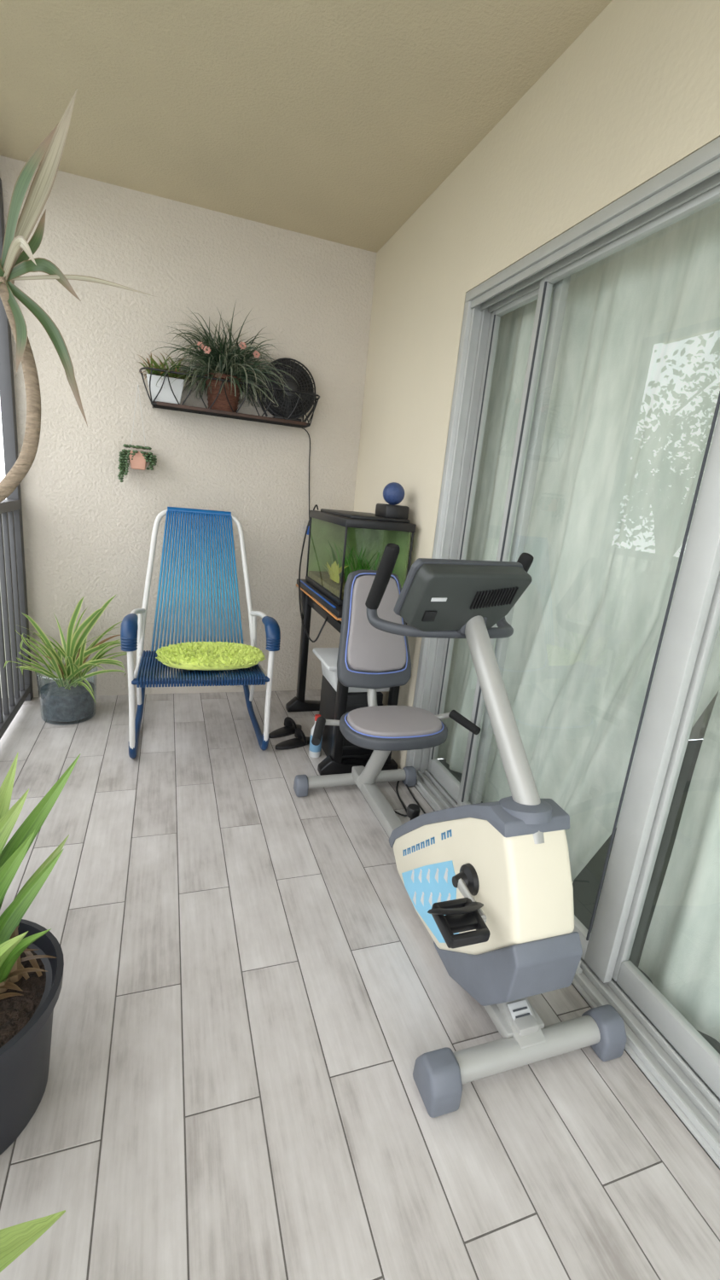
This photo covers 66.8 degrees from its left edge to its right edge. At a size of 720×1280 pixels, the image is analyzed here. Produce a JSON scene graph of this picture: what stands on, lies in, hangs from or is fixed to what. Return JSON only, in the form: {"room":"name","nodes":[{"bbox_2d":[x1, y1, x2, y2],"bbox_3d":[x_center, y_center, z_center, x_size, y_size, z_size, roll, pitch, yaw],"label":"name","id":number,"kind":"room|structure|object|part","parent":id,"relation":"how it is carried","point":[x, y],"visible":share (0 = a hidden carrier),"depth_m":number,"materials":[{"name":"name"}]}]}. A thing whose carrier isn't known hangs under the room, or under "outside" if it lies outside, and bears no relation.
{"room":"balcony","nodes":[
{"label":"balcony","id":0,"kind":"room"},
{"bbox_2d":[0,919,63,1155],"bbox_3d":[-0.758,0.767,1.016,0.374,0.270,0.374,0,16,-19],"label":"pot","id":1,"kind":"object","parent":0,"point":[28,1000],"depth_m":1.00,"materials":[{"name":"black plastic"}]},
{"bbox_2d":[0,155,377,697],"bbox_3d":[-0.824,-0.812,2.994,1.860,2.590,0.150,0,16,-19],"label":"wall","id":2,"kind":"structure","parent":0,"point":[87,532],"depth_m":2.79,"materials":[{"name":"paint"}]},
{"bbox_2d":[117,384,157,482],"bbox_3d":[-1.095,-1.010,2.684,0.182,0.468,0.131,0,16,-19],"label":"hanging planter","id":3,"kind":"object","parent":2,"relation":"hanging from","point":[138,460],"visible":1,"depth_m":2.68,"materials":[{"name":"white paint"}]},
{"bbox_3d":[-1.106,-0.895,2.721,0.084,0.085,0.080,0,16,-19],"label":"pot","id":4,"kind":"part","parent":3,"relation":"part of","materials":[{"name":"pink ceramic"}]},
{"bbox_2d":[139,366,319,429],"bbox_3d":[-0.637,-1.210,2.743,0.880,0.170,0.203,0,16,-19],"label":"wire wall shelf","id":5,"kind":"object","parent":2,"relation":"attached to","point":[178,407],"visible":0.96,"depth_m":2.70,"materials":[{"name":"black metal"}]},
{"bbox_2d":[135,350,199,404],"bbox_3d":[-0.913,-1.254,2.607,0.304,0.236,0.257,0,16,-19],"label":"planter","id":6,"kind":"object","parent":5,"relation":"on","point":[165,395],"visible":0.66,"depth_m":2.58,"materials":[{"name":"plastic"}]},
{"bbox_3d":[-0.939,-1.202,2.638,0.168,0.115,0.120,0,16,-19],"label":"pot","id":7,"kind":"part","parent":6,"relation":"part of","materials":[{"name":"white ceramic"}]},
{"bbox_2d":[146,301,300,412],"bbox_3d":[-0.647,-1.355,2.641,0.791,0.464,0.307,0,16,-19],"label":"potted grass plant","id":8,"kind":"object","parent":5,"relation":"on","point":[220,362],"visible":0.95,"depth_m":2.63,"materials":[{"name":"green plant"}]},
{"bbox_3d":[-0.684,-1.224,2.727,0.188,0.162,0.188,0,16,-19],"label":"pot","id":9,"kind":"part","parent":8,"relation":"part of","materials":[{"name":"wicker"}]},
{"bbox_2d":[256,357,316,535],"bbox_3d":[-0.379,-1.013,2.913,0.364,0.884,0.138,-2,17,-28],"label":"desk fan","id":10,"kind":"object","parent":5,"relation":"on","point":[303,382],"visible":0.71,"depth_m":2.82,"materials":[{"name":"black plastic"}]},
{"bbox_2d":[259,357,315,418],"bbox_3d":[-0.372,-1.295,2.819,0.293,0.293,0.082,0,16,-19],"label":"grille","id":11,"kind":"object","parent":10,"relation":"attached to","point":[303,382],"depth_m":2.81,"materials":[{"name":"black plastic"}]},
{"bbox_3d":[-0.329,-0.912,3.037,0.144,0.555,0.012,-2,17,-27],"label":"cord","id":12,"kind":"part","parent":10,"relation":"part of","materials":[{"name":"black plastic"}]},
{"bbox_2d":[0,0,612,252],"bbox_3d":[1.042,-1.505,0.910,4.300,0.160,4.750,0,16,-19],"label":"ceiling","id":13,"kind":"structure","parent":0,"point":[333,120],"depth_m":1.78,"materials":[{"name":"paint"}]},
{"bbox_2d":[0,689,719,1279],"bbox_3d":[0.795,1.013,1.493,4.150,0.150,4.600,0,16,-19],"label":"floor","id":14,"kind":"structure","parent":0,"point":[254,986],"depth_m":1.18,"materials":[{"name":"grey wood"}]},
{"bbox_2d":[0,178,33,738],"bbox_3d":[-0.933,-0.210,0.558,0.055,2.350,4.520,0,16,-19],"label":"balcony railing","id":15,"kind":"object","parent":14,"relation":"on","point":[11,526],"visible":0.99,"depth_m":2.53,"materials":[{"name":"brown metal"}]},
{"bbox_2d":[0,1210,65,1272],"bbox_3d":[-0.544,0.881,0.456,0.490,0.376,0.423,0,16,-19],"label":"aloe","id":16,"kind":"object","parent":14,"relation":"on","point":[14,1240],"visible":1,"depth_m":0.63,"materials":[{"name":"green plant"}]},
{"bbox_2d":[0,752,80,1155],"bbox_3d":[-0.739,0.568,0.970,0.373,0.680,0.424,5,15,-2],"label":"potted plant","id":17,"kind":"object","parent":14,"relation":"on","point":[32,961],"visible":1,"depth_m":1.01,"materials":[{"name":"plant"}]},
{"bbox_2d":[3,593,127,721],"bbox_3d":[-1.381,0.090,2.630,0.496,0.627,0.638,0,16,-19],"label":"spider plant","id":18,"kind":"object","parent":14,"relation":"on","point":[71,697],"visible":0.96,"depth_m":2.64,"materials":[{"name":"green plant"}]},
{"bbox_3d":[-1.452,0.261,2.714,0.272,0.242,0.272,0,16,-19],"label":"glass pot","id":19,"kind":"part","parent":18,"relation":"part of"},
{"bbox_2d":[0,88,156,502],"bbox_3d":[-0.925,-0.235,1.325,0.432,2.010,0.690,15,17,30],"label":"tree","id":20,"kind":"object","parent":14,"relation":"on","point":[14,263],"visible":1,"depth_m":1.25,"materials":[{"name":"green plant"}]},
{"bbox_2d":[120,506,280,758],"bbox_3d":[-0.756,-0.059,2.580,0.650,1.066,0.665,0,16,-19],"label":"rocking chair","id":21,"kind":"object","parent":14,"relation":"on","point":[132,631],"visible":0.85,"depth_m":2.63,"materials":[{"name":"white paint"}]},
{"bbox_2d":[155,641,265,670],"bbox_3d":[-0.685,0.069,2.514,0.485,0.080,0.333,0,16,-19],"label":"seat cushion","id":22,"kind":"object","parent":21,"relation":"on","point":[198,655],"visible":1,"depth_m":2.44,"materials":[{"name":"green fabric"}]},
{"bbox_2d":[268,716,310,750],"bbox_3d":[-0.349,0.454,2.730,0.206,0.079,0.253,0,16,-19],"label":"slippers","id":23,"kind":"object","parent":14,"relation":"on","point":[290,728],"visible":0.94,"depth_m":2.71,"materials":[{"name":"plastic"}]},
{"bbox_2d":[308,714,322,757],"bbox_3d":[-0.204,0.448,2.559,0.057,0.205,0.057,0,16,-19],"label":"bottle","id":24,"kind":"object","parent":14,"relation":"on","point":[315,751],"visible":0.57,"depth_m":2.55,"materials":[{"name":"white plastic"}]},
{"bbox_2d":[285,578,407,775],"bbox_3d":[-0.084,0.136,2.715,0.378,0.749,0.787,0,16,-19],"label":"stand","id":25,"kind":"object","parent":14,"relation":"on","point":[334,764],"visible":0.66,"depth_m":2.48,"materials":[{"name":"black metal"}]},
{"bbox_2d":[300,580,336,607],"bbox_3d":[-0.209,-0.224,2.565,0.010,0.004,0.660,0,16,-19],"label":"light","id":26,"kind":"object","parent":25,"relation":"on","point":[305,584],"depth_m":2.54,"materials":[{"name":"plastic"}]},
{"bbox_3d":[-0.162,-0.121,2.613,0.020,0.040,0.670,0,16,-19],"label":"cross rail","id":27,"kind":"part","parent":25,"relation":"part of","materials":[{"name":"black metal"}]},
{"bbox_2d":[298,503,416,642],"bbox_3d":[-0.068,-0.333,2.633,0.377,0.664,0.667,0,16,-19],"label":"aquarium","id":28,"kind":"object","parent":25,"relation":"on","point":[343,543],"depth_m":2.62,"materials":[{"name":"glass"}]},
{"bbox_2d":[383,482,404,505],"bbox_3d":[0.148,-0.641,2.390,0.096,0.096,0.096,0,16,-19],"label":"ball","id":29,"kind":"object","parent":28,"relation":"on","point":[393,492],"visible":0.99,"depth_m":2.36,"materials":[{"name":"blue plastic"}]},
{"bbox_2d":[319,674,383,759],"bbox_3d":[-0.055,0.375,2.606,0.218,0.350,0.290,0,16,-19],"label":"crate","id":30,"kind":"object","parent":14,"relation":"on","point":[355,700],"visible":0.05,"depth_m":2.50,"materials":[{"name":"black plastic"}]},
{"bbox_2d":[312,647,389,692],"bbox_3d":[-0.026,0.140,2.546,0.345,0.135,0.290,0,16,-19],"label":"laundry basket","id":31,"kind":"object","parent":30,"relation":"on","point":[328,657],"visible":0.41,"depth_m":2.47,"materials":[{"name":"white plastic"}]},
{"bbox_2d":[394,780,425,816],"bbox_3d":[0.226,0.712,2.073,0.206,0.020,0.825,0,16,-19],"label":"power cord","id":32,"kind":"object","parent":14,"relation":"on","point":[397,791],"visible":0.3,"depth_m":2.25,"materials":[{"name":"black plastic"}]},
{"bbox_2d":[293,543,627,1117],"bbox_3d":[0.224,0.267,1.661,0.645,1.091,1.346,0,16,-19],"label":"exercise bike","id":33,"kind":"object","parent":14,"relation":"on","point":[491,883],"visible":1,"depth_m":1.30,"materials":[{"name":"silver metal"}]},
{"bbox_3d":[0.121,0.314,1.956,0.385,0.042,0.290,0,16,-19],"label":"seat","id":34,"kind":"part","parent":33,"relation":"part of","materials":[{"name":"grey plastic"}]},
{"bbox_3d":[0.167,0.555,1.730,0.044,0.060,0.044,0,16,-19],"label":"tension knob","id":35,"kind":"part","parent":33,"relation":"part of","materials":[{"name":"black plastic"}]},
{"bbox_2d":[421,610,437,622],"bbox_3d":[0.172,-0.059,1.353,0.035,0.029,0.017,-2,17,-28],"label":"socket","id":36,"kind":"object","parent":33,"relation":"attached to","point":[427,615],"depth_m":1.35,"materials":[{"name":"black plastic"}]},
{"bbox_3d":[0.323,0.574,1.303,0.123,0.029,0.414,19,20,41],"label":"crank arm","id":37,"kind":"part","parent":33,"relation":"part of","materials":[{"name":"silver metal"}]},
{"bbox_3d":[0.283,0.526,1.495,0.174,0.439,0.561,0,16,-19],"label":"housing trim","id":38,"kind":"part","parent":33,"relation":"part of","materials":[{"name":"grey plastic"}]},
{"bbox_3d":[0.370,0.858,1.242,0.050,0.024,0.057,0,16,-19],"label":"label plate","id":39,"kind":"part","parent":33,"relation":"part of","materials":[{"name":"white plastic"}]},
{"bbox_2d":[512,1006,529,1018],"bbox_3d":[0.371,0.855,1.242,0.038,0.012,0.028,0,16,-19],"label":"print","id":40,"kind":"object","parent":33,"relation":"on","point":[518,1012],"depth_m":1.25,"materials":[{"name":"grey plastic"}]},
{"bbox_2d":[353,0,719,768],"bbox_3d":[0.765,-0.162,1.131,0.140,2.590,4.600,0,16,-19],"label":"wall","id":41,"kind":"structure","parent":0,"point":[637,94],"depth_m":1.72,"materials":[{"name":"paint"}]},
{"bbox_2d":[405,136,719,1168],"bbox_3d":[0.905,0.132,0.725,0.135,1.958,3.413,0,16,-19],"label":"door","id":42,"kind":"structure","parent":41,"relation":"in","point":[677,1059],"depth_m":1.39,"materials":[{"name":"metal"}]},
{"bbox_3d":[0.476,-0.261,2.065,0.027,1.889,0.393,0,16,-19],"label":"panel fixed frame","id":43,"kind":"part","parent":42,"relation":"part of","materials":[{"name":"metal"}]},
{"bbox_2d":[430,281,719,940],"bbox_3d":[0.543,-0.184,1.732,0.030,1.785,1.045,1,15,-18],"label":"gasket","id":44,"kind":"object","parent":42,"relation":"attached to","point":[718,405],"visible":0.81,"depth_m":1.44,"materials":[{"name":"grey plastic"}]},
{"bbox_2d":[576,959,582,973],"bbox_3d":[0.580,0.884,1.489,0.040,0.036,0.040,0,16,-19],"label":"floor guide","id":45,"kind":"object","parent":42,"relation":"on","point":[579,969],"visible":0.24,"depth_m":1.48,"materials":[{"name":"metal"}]},
{"bbox_3d":[0.613,-0.116,1.565,0.027,1.889,0.810,0,16,-19],"label":"panel sliding frame","id":46,"kind":"part","parent":42,"relation":"part of","materials":[{"name":"metal"}]},
{"bbox_3d":[0.924,0.119,0.793,0.027,1.889,1.030,0,16,-19],"label":"panel frame","id":47,"kind":"part","parent":42,"relation":"part of","materials":[{"name":"metal"}]},
{"bbox_2d":[638,688,719,1042],"bbox_3d":[1.185,0.237,0.330,0.072,1.990,2.060,0,16,-19],"label":"sheer curtain","id":48,"kind":"object","parent":41,"relation":"hanging from","point":[680,957],"visible":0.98,"depth_m":1.34,"materials":[{"name":"white fabric"}]},
{"bbox_2d":[436,533,718,758],"bbox_3d":[2.016,-0.092,1.042,2.160,2.440,3.800,0,16,-19],"label":"wall","id":49,"kind":"structure","parent":0,"point":[698,731],"depth_m":3.22,"materials":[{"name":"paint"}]},
{"bbox_2d":[436,200,719,883],"bbox_3d":[0.683,-0.198,1.786,0.078,1.990,1.340,0,16,-19],"label":"sheer curtain","id":50,"kind":"object","parent":49,"relation":"hanging from","point":[636,389],"visible":0.65,"depth_m":1.66,"materials":[{"name":"white fabric"}]},
{"label":"outside","id":51,"kind":"structure","parent":0,"visible":0},
{"bbox_2d":[0,519,14,698],"bbox_3d":[-32.961,0.466,2.993,57.800,0.100,100.000,0,16,-19],"label":"ground","id":52,"kind":"structure","parent":51,"point":[2,520],"depth_m":13.22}
]}

